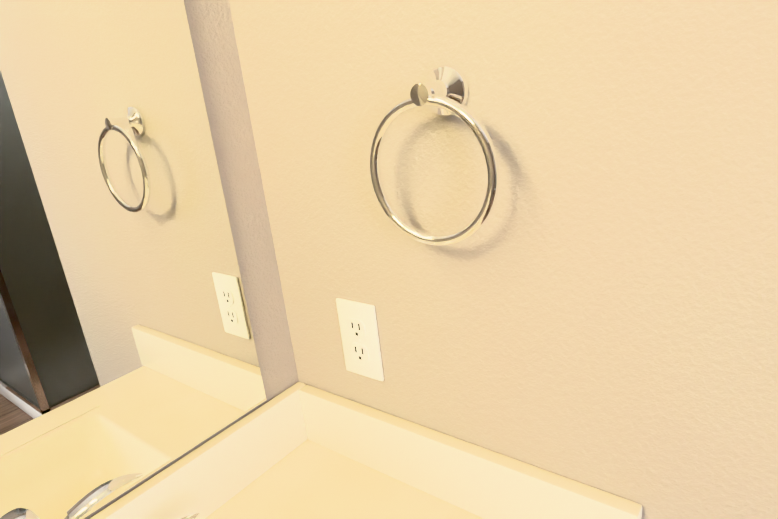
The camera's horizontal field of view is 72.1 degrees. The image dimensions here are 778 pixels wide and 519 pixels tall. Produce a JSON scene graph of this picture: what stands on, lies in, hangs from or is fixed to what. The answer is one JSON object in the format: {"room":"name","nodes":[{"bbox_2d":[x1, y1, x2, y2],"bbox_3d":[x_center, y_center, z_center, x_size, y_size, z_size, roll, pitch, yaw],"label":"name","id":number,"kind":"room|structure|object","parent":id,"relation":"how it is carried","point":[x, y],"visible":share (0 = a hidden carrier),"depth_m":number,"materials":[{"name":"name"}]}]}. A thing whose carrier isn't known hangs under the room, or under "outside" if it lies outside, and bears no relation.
{"room":"bathroom","nodes":[
{"label":"bathroom","id":0,"kind":"room"},
{"bbox_2d":[0,0,298,518],"bbox_3d":[-0.784,0.129,0.175,0.126,2.740,1.800,8,23,37],"label":"mirror","id":1,"kind":"object","parent":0,"point":[128,357],"depth_m":0.65,"materials":[{"name":"clear glass"}]},
{"bbox_2d":[229,0,777,518],"bbox_3d":[0.109,-0.129,0.651,0.920,2.740,0.140,8,23,37],"label":"wall","id":2,"kind":"structure","parent":0,"point":[593,302],"depth_m":0.55,"materials":[{"name":"beige paint"}]},
{"bbox_2d":[336,298,383,380],"bbox_3d":[-0.043,0.117,0.779,0.072,0.120,0.007,8,23,37],"label":"electrical outlet plate","id":3,"kind":"object","parent":2,"relation":"attached to","point":[359,335],"visible":1,"depth_m":0.77,"materials":[{"name":"white plastic"}]},
{"bbox_2d":[369,64,499,245],"bbox_3d":[0.052,-0.109,0.573,0.160,0.187,0.054,8,23,37],"label":"towel ring","id":4,"kind":"object","parent":2,"relation":"attached to","point":[442,90],"visible":1,"depth_m":0.55,"materials":[{"name":"silver metal"}]},
{"bbox_3d":[1.145,1.306,0.415,3.390,0.050,3.760,8,23,37],"label":"floor","id":5,"kind":"structure","parent":0,"visible":0},
{"bbox_2d":[89,382,641,518],"bbox_3d":[-0.382,0.968,0.284,0.566,1.000,1.668,8,23,37],"label":"bathroom vanity","id":6,"kind":"object","parent":5,"relation":"on","point":[298,450],"visible":1,"depth_m":0.77,"materials":[{"name":"white stone"}]}
]}

